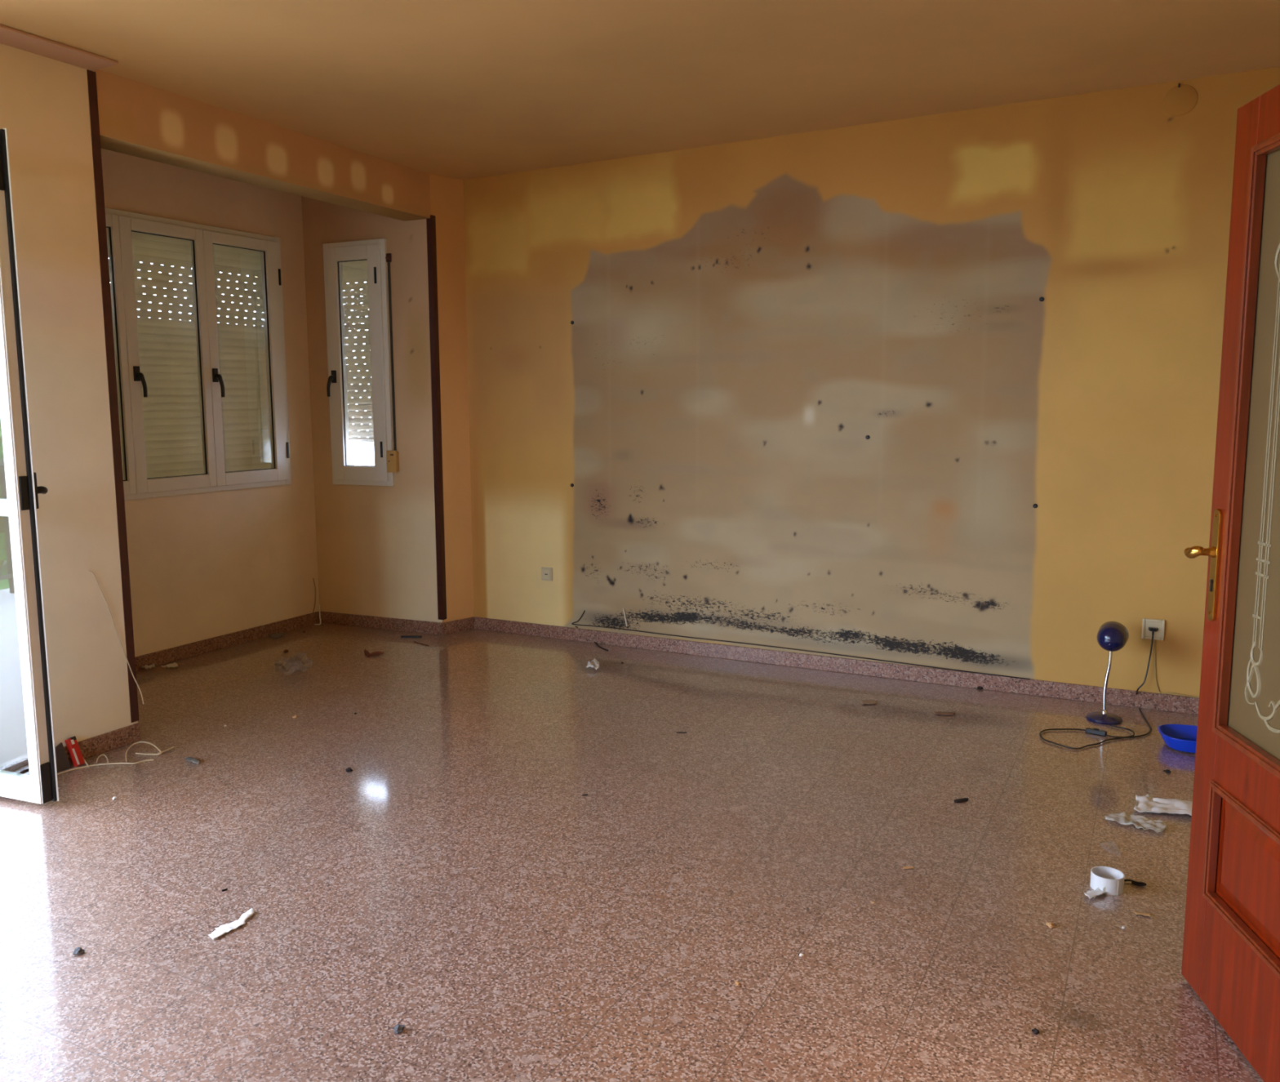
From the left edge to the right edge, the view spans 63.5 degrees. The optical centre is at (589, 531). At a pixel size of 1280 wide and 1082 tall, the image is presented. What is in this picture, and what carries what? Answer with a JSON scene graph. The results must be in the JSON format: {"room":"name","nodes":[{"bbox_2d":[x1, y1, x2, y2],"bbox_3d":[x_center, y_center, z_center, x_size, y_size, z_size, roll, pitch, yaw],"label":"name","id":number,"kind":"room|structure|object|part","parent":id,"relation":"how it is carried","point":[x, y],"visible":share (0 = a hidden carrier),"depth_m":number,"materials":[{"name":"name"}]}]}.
{"room":"damaged room","nodes":[
{"label":"damaged room","id":0,"kind":"room"},
{"bbox_2d":[0,43,137,766],"bbox_3d":[-3.051,-0.225,2.403,0.240,2.700,4.242,3,8,29],"label":"wall","id":1,"kind":"structure","parent":0,"point":[45,110],"depth_m":3.97,"materials":[{"name":"paint"}]},
{"bbox_2d":[0,128,59,804],"bbox_3d":[-2.893,-0.003,2.226,0.490,2.300,3.380,3,8,29],"label":"door","id":2,"kind":"structure","parent":1,"relation":"in","point":[40,786],"depth_m":3.50,"materials":[{"name":"white metal"}]},
{"bbox_3d":[-1.915,-0.130,3.494,0.006,0.115,0.028,2,8,22],"label":"lock plate","id":3,"kind":"part","parent":2,"relation":"part of","materials":[{"name":"black plastic"}]},
{"bbox_3d":[-1.911,-0.140,3.534,0.042,0.125,0.015,2,8,22],"label":"handle","id":4,"kind":"part","parent":2,"relation":"part of","materials":[{"name":"black plastic"}]},
{"bbox_3d":[-1.903,-0.142,3.567,0.034,0.030,0.062,2,8,22],"label":"lever","id":5,"kind":"part","parent":2,"relation":"part of","materials":[{"name":"black plastic"}]},
{"bbox_2d":[0,23,118,71],"bbox_3d":[-2.870,-1.552,2.180,0.155,0.014,4.135,3,8,29],"label":"trim","id":6,"kind":"structure","parent":1,"relation":"attached to","point":[9,36],"depth_m":3.77,"materials":[{"name":"brown paint"}]},
{"bbox_2d":[0,722,140,773],"bbox_3d":[-2.066,0.881,4.038,0.012,0.076,0.702,3,8,29],"label":"baseboard","id":7,"kind":"structure","parent":1,"relation":"attached to","point":[95,745],"depth_m":4.18,"materials":[{"name":"stone"}]},
{"bbox_2d":[86,69,139,722],"bbox_3d":[-1.933,-0.495,4.172,0.036,2.601,0.036,3,8,29],"label":"trim","id":8,"kind":"structure","parent":1,"relation":"attached to","point":[91,75],"depth_m":4.15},
{"bbox_2d":[88,569,143,703],"bbox_3d":[-1.936,0.438,4.220,0.017,0.598,0.198,4,9,34],"label":"hanging wire","id":9,"kind":"object","parent":1,"relation":"hanging from","point":[89,570],"visible":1,"depth_m":4.23,"materials":[{"name":"beige"}]},
{"bbox_2d":[101,148,319,656],"bbox_3d":[-2.401,-0.630,5.569,0.200,2.700,2.250,4,8,30],"label":"wall","id":10,"kind":"structure","parent":0,"point":[203,566],"depth_m":5.94,"materials":[{"name":"paint"}]},
{"bbox_2d":[104,207,291,500],"bbox_3d":[-2.359,-0.919,5.559,0.332,1.494,1.740,4,8,30],"label":"window","id":11,"kind":"structure","parent":10,"relation":"in","point":[202,400],"depth_m":5.76,"materials":[{"name":"white metal"}]},
{"bbox_3d":[-2.549,-0.864,5.059,0.048,1.414,0.608,4,8,30],"label":"sash","id":12,"kind":"part","parent":11,"relation":"part of","materials":[{"name":"white metal"}]},
{"bbox_3d":[-2.349,-0.818,5.351,0.014,0.077,0.032,4,8,30],"label":"handle","id":13,"kind":"part","parent":11,"relation":"part of","materials":[{"name":"black plastic"}]},
{"bbox_3d":[-2.322,-0.760,5.352,0.047,0.129,0.038,4,8,30],"label":"lever","id":14,"kind":"part","parent":11,"relation":"part of","materials":[{"name":"black plastic"}]},
{"bbox_3d":[-2.268,-0.928,5.544,0.048,1.414,0.517,4,8,30],"label":"sash","id":15,"kind":"part","parent":11,"relation":"part of","materials":[{"name":"white metal"}]},
{"bbox_3d":[-2.099,-0.875,5.783,0.014,0.077,0.032,4,8,30],"label":"handle","id":16,"kind":"part","parent":11,"relation":"part of","materials":[{"name":"black plastic"}]},
{"bbox_3d":[-2.073,-0.817,5.783,0.047,0.129,0.038,4,8,30],"label":"lever","id":17,"kind":"part","parent":11,"relation":"part of","materials":[{"name":"black plastic"}]},
{"bbox_3d":[-2.002,-0.989,6.003,0.048,1.414,0.546,4,8,30],"label":"sash","id":18,"kind":"part","parent":11,"relation":"part of","materials":[{"name":"white metal"}]},
{"bbox_2d":[134,611,319,671],"bbox_3d":[-2.295,0.677,5.681,0.012,0.076,2.250,4,8,30],"label":"baseboard","id":19,"kind":"structure","parent":10,"relation":"attached to","point":[166,655],"depth_m":5.97,"materials":[{"name":"stone"}]},
{"bbox_2d":[312,577,315,613],"bbox_3d":[-1.762,0.412,6.586,0.005,0.230,0.039,4,8,30],"label":"wire","id":20,"kind":"object","parent":10,"relation":"attached to","point":[313,578],"visible":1,"depth_m":6.59,"materials":[{"name":"brown"}]},
{"bbox_2d":[93,69,431,221],"bbox_3d":[-1.503,-1.807,5.026,0.180,0.248,2.177,3,8,27],"label":"beam","id":21,"kind":"structure","parent":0,"point":[137,119],"depth_m":4.74,"materials":[{"name":"paint"}]},
{"bbox_2d":[429,173,474,622],"bbox_3d":[-0.863,-0.729,6.221,0.242,2.700,0.120,-8,10,-44],"label":"wall","id":22,"kind":"structure","parent":0,"point":[446,193],"depth_m":6.18,"materials":[{"name":"paint"}]},
{"bbox_2d":[426,214,446,619],"bbox_3d":[-0.908,-0.647,6.117,0.038,2.375,0.038,3,8,25],"label":"trim","id":23,"kind":"structure","parent":22,"relation":"attached to","point":[430,222],"depth_m":6.10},
{"bbox_2d":[440,616,474,635],"bbox_3d":[-0.807,0.579,6.334,0.254,0.076,0.012,-8,10,-44],"label":"baseboard","id":24,"kind":"structure","parent":22,"relation":"attached to","point":[465,624],"depth_m":6.33,"materials":[{"name":"stone"}]},
{"bbox_2d":[0,622,1263,1081],"bbox_3d":[-0.986,1.057,2.858,5.520,0.001,6.750,3,8,29],"label":"floor","id":25,"kind":"structure","parent":0,"point":[460,886],"depth_m":3.02,"materials":[{"name":"stone"}]},
{"bbox_2d":[24,742,71,774],"bbox_3d":[-2.095,0.884,3.927,0.038,0.100,0.230,3,8,29],"label":"wedge","id":26,"kind":"object","parent":25,"relation":"on","point":[62,761],"visible":0.46,"depth_m":4.00,"materials":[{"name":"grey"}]},
{"bbox_2d":[64,735,84,766],"bbox_3d":[-2.023,0.864,4.054,0.064,0.113,0.034,2,8,22],"label":"packet","id":27,"kind":"object","parent":25,"relation":"on","point":[73,746],"visible":1,"depth_m":4.04,"materials":[{"name":"red cardboard"}]},
{"bbox_3d":[-2.010,0.880,4.037,0.001,0.066,0.009,-22,-2,23],"label":"label panel","id":28,"kind":"part","parent":27,"relation":"part of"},
{"bbox_2d":[73,946,84,954],"bbox_3d":[-1.315,1.078,2.656,0.028,0.015,0.026,0,7,4],"label":"debris","id":29,"kind":"object","parent":25,"relation":"on","point":[78,950],"visible":1,"depth_m":2.65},
{"bbox_2d":[57,741,173,774],"bbox_3d":[-1.903,0.897,4.103,0.473,0.024,0.214,-5,9,-34],"label":"wire","id":30,"kind":"object","parent":25,"relation":"on","point":[154,745],"visible":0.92,"depth_m":4.08,"materials":[{"name":"beige"}]},
{"bbox_2d":[142,662,155,669],"bbox_3d":[-2.355,0.716,5.520,0.061,0.027,0.151,-1,7,0],"label":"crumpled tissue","id":31,"kind":"object","parent":25,"relation":"on","point":[146,666],"visible":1,"depth_m":5.49,"materials":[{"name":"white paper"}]},
{"bbox_2d":[160,662,177,667],"bbox_3d":[-2.243,0.720,5.549,0.084,0.015,0.083,3,8,29],"label":"scrap","id":32,"kind":"object","parent":25,"relation":"on","point":[174,664],"visible":1,"depth_m":5.54,"materials":[{"name":"white paper"}]},
{"bbox_2d":[184,755,199,763],"bbox_3d":[-1.572,0.901,4.073,0.104,0.011,0.038,3,8,29],"label":"scrap","id":33,"kind":"object","parent":25,"relation":"on","point":[188,758],"visible":1,"depth_m":4.07,"materials":[{"name":"grey"}]},
{"bbox_2d":[208,907,254,939],"bbox_3d":[-0.964,1.060,2.788,0.051,0.007,0.167,3,8,29],"label":"paper strip","id":34,"kind":"object","parent":25,"relation":"on","point":[224,928],"visible":1,"depth_m":2.78,"materials":[{"name":"white paper"}]},
{"bbox_2d":[269,632,284,637],"bbox_3d":[-1.898,0.628,6.273,0.089,0.011,0.126,3,8,29],"label":"scrap","id":35,"kind":"object","parent":25,"relation":"on","point":[277,634],"visible":1,"depth_m":6.26,"materials":[{"name":"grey metal"}]},
{"bbox_2d":[314,604,321,624],"bbox_3d":[-1.732,0.535,6.593,0.039,0.122,0.058,3,8,29],"label":"wire","id":36,"kind":"object","parent":25,"relation":"on","point":[318,605],"visible":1,"depth_m":6.61,"materials":[{"name":"white plastic"}]},
{"bbox_2d":[346,767,352,772],"bbox_3d":[-0.923,0.910,3.951,0.025,0.016,0.028,-3,8,-19],"label":"crumb","id":37,"kind":"object","parent":25,"relation":"on","point":[348,769],"visible":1,"depth_m":3.94,"materials":[{"name":"black"}]},
{"bbox_2d":[364,648,383,657],"bbox_3d":[-1.236,0.685,5.775,0.148,0.031,0.085,4,9,33],"label":"dry leaf","id":38,"kind":"object","parent":25,"relation":"on","point":[366,652],"visible":1,"depth_m":5.76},
{"bbox_2d":[393,1023,404,1033],"bbox_3d":[-0.428,1.113,2.314,0.027,0.013,0.025,3,8,29],"label":"debris","id":39,"kind":"object","parent":25,"relation":"on","point":[398,1028],"visible":1,"depth_m":2.31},
{"bbox_2d":[400,635,422,637],"bbox_3d":[-1.072,0.631,6.199,0.128,0.010,0.021,0,7,3],"label":"metal bar","id":40,"kind":"object","parent":25,"relation":"on","point":[402,636],"visible":1,"depth_m":6.19,"materials":[{"name":"black metal"}]},
{"bbox_2d":[575,626,608,650],"bbox_3d":[-0.005,0.608,5.963,0.104,0.096,0.372,-3,8,-19],"label":"loose wire","id":41,"kind":"object","parent":25,"relation":"on","point":[575,626],"visible":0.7,"depth_m":5.91,"materials":[{"name":"black"}]},
{"bbox_2d":[586,657,599,669],"bbox_3d":[0.029,0.693,5.443,0.072,0.040,0.129,1,7,16],"label":"crumpled paper","id":42,"kind":"object","parent":25,"relation":"on","point":[594,663],"visible":1,"depth_m":5.42,"materials":[{"name":"white paper"}]},
{"bbox_2d":[859,699,877,704],"bbox_3d":[1.288,0.788,4.760,0.080,0.006,0.068,0,7,7],"label":"flake","id":43,"kind":"object","parent":25,"relation":"on","point":[866,701],"visible":1,"depth_m":4.76,"materials":[{"name":"beige"}]},
{"bbox_2d":[902,866,913,868],"bbox_3d":[0.950,1.004,3.085,0.034,0.004,0.013,-1,7,-5],"label":"chip","id":44,"kind":"object","parent":25,"relation":"on","point":[904,867],"visible":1,"depth_m":3.08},
{"bbox_2d":[933,711,955,715],"bbox_3d":[1.574,0.807,4.580,0.091,0.007,0.042,1,7,14],"label":"flake","id":45,"kind":"object","parent":25,"relation":"on","point":[940,713],"visible":1,"depth_m":4.58,"materials":[{"name":"brown"}]},
{"bbox_2d":[954,797,968,802],"bbox_3d":[1.293,0.936,3.595,0.061,0.008,0.015,-3,8,-21],"label":"bark piece","id":46,"kind":"object","parent":25,"relation":"on","point":[963,799],"visible":1,"depth_m":3.59,"materials":[{"name":"black"}]},
{"bbox_2d":[1031,1027,1039,1034],"bbox_3d":[0.986,1.104,2.284,0.015,0.009,0.017,-5,9,-33],"label":"crumb","id":47,"kind":"object","parent":25,"relation":"on","point":[1034,1030],"visible":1,"depth_m":2.28,"materials":[{"name":"black"}]},
{"bbox_2d":[1045,921,1054,928],"bbox_3d":[1.222,1.043,2.740,0.023,0.011,0.021,3,8,29],"label":"crumb","id":48,"kind":"object","parent":25,"relation":"on","point":[1051,925],"visible":1,"depth_m":2.73,"materials":[{"name":"brown wood"}]},
{"bbox_2d":[1084,887,1106,897],"bbox_3d":[1.440,1.016,2.915,0.122,0.011,0.030,-4,8,-27],"label":"crumpled paper","id":49,"kind":"object","parent":25,"relation":"on","point":[1093,893],"visible":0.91,"depth_m":2.91,"materials":[{"name":"white paper"}]},
{"bbox_2d":[1039,621,1158,749],"bbox_3d":[2.215,0.621,4.360,0.822,0.432,0.288,-6,9,-36],"label":"desk lamp","id":50,"kind":"object","parent":25,"relation":"on","point":[1112,636],"visible":1,"depth_m":4.42,"materials":[{"name":"blue metal"}]},
{"bbox_2d":[1085,727,1106,736],"bbox_3d":[2.106,0.834,4.295,0.080,0.020,0.024,5,9,39],"label":"switch","id":51,"kind":"object","parent":50,"relation":"attached to","point":[1088,730],"depth_m":4.29,"materials":[{"name":"black plastic"}]},
{"bbox_3d":[2.252,0.455,4.449,0.122,0.126,0.117,3,8,29],"label":"lamp shade","id":52,"kind":"part","parent":50,"relation":"part of","materials":[{"name":"blue ceramic"}]},
{"bbox_2d":[1089,866,1124,894],"bbox_3d":[1.477,0.997,2.948,0.086,0.046,0.088,3,8,29],"label":"tape roll","id":53,"kind":"object","parent":25,"relation":"on","point":[1110,880],"visible":1,"depth_m":2.93,"materials":[{"name":"white plastic"}]},
{"bbox_2d":[1124,879,1146,885],"bbox_3d":[1.567,1.010,2.970,0.060,0.006,0.026,3,8,29],"label":"scrap","id":54,"kind":"object","parent":25,"relation":"on","point":[1138,883],"visible":0.98,"depth_m":2.97,"materials":[{"name":"black plastic"}]},
{"bbox_2d":[1105,811,1166,831],"bbox_3d":[1.795,0.949,3.392,0.108,0.017,0.174,-7,10,-42],"label":"plastic wrap","id":55,"kind":"object","parent":25,"relation":"on","point":[1123,818],"visible":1,"depth_m":3.38,"materials":[{"name":"beige plastic"}]},
{"bbox_2d":[1132,911,1151,916],"bbox_3d":[1.494,1.034,2.795,0.047,0.004,0.017,3,8,29],"label":"chip","id":56,"kind":"object","parent":25,"relation":"on","point":[1135,912],"visible":1,"depth_m":2.79,"materials":[{"name":"wood"}]},
{"bbox_2d":[1133,793,1192,815],"bbox_3d":[1.969,0.931,3.519,0.200,0.017,0.203,3,8,29],"label":"strip","id":57,"kind":"object","parent":25,"relation":"on","point":[1148,803],"visible":0.85,"depth_m":3.51,"materials":[{"name":"white paper"}]},
{"bbox_2d":[1157,724,1197,752],"bbox_3d":[2.466,0.825,4.084,0.388,0.079,0.231,2,8,21],"label":"bowl","id":58,"kind":"object","parent":25,"relation":"on","point":[1181,737],"visible":0.3,"depth_m":4.19,"materials":[{"name":"blue plastic"}]},
{"bbox_2d":[1181,84,1279,1081],"bbox_3d":[1.354,0.120,2.010,0.094,2.002,0.734,0,7,8],"label":"door","id":59,"kind":"structure","parent":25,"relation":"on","point":[1231,955],"depth_m":2.19,"materials":[{"name":"brown wood"}]},
{"bbox_3d":[1.380,0.047,2.338,0.050,0.032,0.053,0,7,8],"label":"lever","id":60,"kind":"part","parent":59,"relation":"part of","materials":[{"name":"gold metal"}]},
{"bbox_3d":[1.406,0.076,2.324,0.007,0.256,0.031,0,7,8],"label":"handle plate","id":61,"kind":"part","parent":59,"relation":"part of","materials":[{"name":"gold metal"}]},
{"bbox_3d":[1.371,0.730,2.091,0.022,0.278,0.524,0,7,8],"label":"moulding","id":62,"kind":"part","parent":59,"relation":"part of","materials":[{"name":"brown wood"}]},
{"bbox_3d":[1.361,-0.145,1.981,0.024,1.265,0.524,0,7,8],"label":"moulding","id":63,"kind":"part","parent":59,"relation":"part of","materials":[{"name":"brown wood"}]},
{"bbox_3d":[1.384,0.730,2.089,0.020,0.268,0.514,0,7,8],"label":"raised panel","id":64,"kind":"part","parent":59,"relation":"part of","materials":[{"name":"brown wood"}]},
{"bbox_3d":[1.377,-0.145,1.978,0.006,1.251,0.510,0,7,8],"label":"glass pane","id":65,"kind":"part","parent":59,"relation":"part of","materials":[{"name":"brown"}]},
{"bbox_2d":[0,0,1279,179],"bbox_3d":[-1.004,-1.688,2.449,5.700,0.150,7.150,3,8,29],"label":"ceiling","id":66,"kind":"structure","parent":0,"point":[456,89],"depth_m":3.98,"materials":[{"name":"paint"}]},
{"bbox_2d":[301,66,1279,696],"bbox_3d":[0.625,-0.649,5.464,5.187,2.700,0.520,3,8,29],"label":"wall","id":67,"kind":"structure","parent":0,"point":[744,314],"depth_m":5.14,"materials":[{"name":"paint"}]},
{"bbox_2d":[322,238,395,485],"bbox_3d":[-1.370,-1.012,6.355,0.455,1.484,0.332,3,8,25],"label":"window","id":68,"kind":"structure","parent":67,"relation":"in","point":[346,264],"depth_m":6.32,"materials":[{"name":"white metal"}]},
{"bbox_3d":[-1.586,-0.889,6.314,0.038,0.129,0.047,3,8,25],"label":"lever","id":69,"kind":"part","parent":68,"relation":"part of","materials":[{"name":"black plastic"}]},
{"bbox_3d":[-1.569,-0.949,6.327,0.032,0.077,0.014,3,8,25],"label":"handle","id":70,"kind":"part","parent":68,"relation":"part of","materials":[{"name":"black plastic"}]},
{"bbox_2d":[342,259,373,439],"bbox_3d":[-1.358,-1.151,6.367,0.395,1.172,0.011,3,8,25],"label":"roller shutter","id":71,"kind":"object","parent":68,"relation":"attached to","point":[358,405],"depth_m":6.41,"materials":[{"name":"plastic"}]},
{"bbox_2d":[385,253,396,451],"bbox_3d":[-1.185,-1.039,6.172,0.032,1.215,0.020,3,8,25],"label":"strap","id":72,"kind":"object","parent":68,"relation":"hanging from","point":[388,257],"visible":1,"depth_m":6.17,"materials":[{"name":"brown"}]},
{"bbox_2d":[320,610,443,635],"bbox_3d":[-1.315,0.570,6.447,0.944,0.076,0.013,3,8,25],"label":"baseboard","id":73,"kind":"structure","parent":67,"relation":"attached to","point":[327,617],"depth_m":6.43,"materials":[{"name":"stone"}]},
{"bbox_2d":[386,450,399,472],"bbox_3d":[-1.190,-0.424,6.242,0.070,0.133,0.042,3,8,25],"label":"strap winder","id":74,"kind":"object","parent":67,"relation":"attached to","point":[393,456],"visible":1,"depth_m":6.23,"materials":[{"name":"plastic"}]},
{"bbox_2d":[541,566,552,581],"bbox_3d":[-0.256,0.252,6.116,0.074,0.080,0.014,3,8,29],"label":"wall socket","id":75,"kind":"object","parent":67,"relation":"attached to","point":[546,572],"visible":1,"depth_m":6.11,"materials":[{"name":"beige plastic"}]},
{"bbox_2d":[622,608,627,626],"bbox_3d":[0.201,0.490,5.893,0.032,0.104,0.010,3,8,29],"label":"cable","id":76,"kind":"object","parent":67,"relation":"attached to","point":[624,611],"visible":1,"depth_m":5.89,"materials":[{"name":"beige plastic"}]},
{"bbox_2d":[474,616,1199,715],"bbox_3d":[1.098,0.675,5.412,4.172,0.076,0.012,3,8,29],"label":"baseboard","id":77,"kind":"structure","parent":67,"relation":"attached to","point":[1123,697],"depth_m":5.25,"materials":[{"name":"stone"}]},
{"bbox_2d":[571,610,1030,679],"bbox_3d":[0.980,0.577,5.459,2.499,0.112,0.018,3,8,29],"label":"cable","id":78,"kind":"object","parent":77,"relation":"on","point":[584,611],"visible":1,"depth_m":5.37,"materials":[{"name":"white plastic"}]},
{"bbox_2d":[1141,617,1164,639],"bbox_3d":[2.503,0.435,4.588,0.088,0.092,0.016,3,8,29],"label":"wall socket","id":79,"kind":"object","parent":67,"relation":"attached to","point":[1146,623],"visible":1,"depth_m":4.58,"materials":[{"name":"beige plastic"}]},
{"bbox_2d":[1154,640,1199,697],"bbox_3d":[2.617,0.607,4.542,0.253,0.248,0.014,4,8,32],"label":"cable","id":80,"kind":"object","parent":67,"relation":"attached to","point":[1158,690],"visible":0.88,"depth_m":4.60,"materials":[{"name":"brown plastic"}]},
{"bbox_2d":[1163,83,1197,115],"bbox_3d":[2.468,-1.806,4.315,0.124,0.128,0.012,3,8,29],"label":"cover","id":81,"kind":"object","parent":67,"relation":"attached to","point":[1180,100],"visible":1,"depth_m":4.31,"materials":[{"name":"brown plastic"}]}
]}

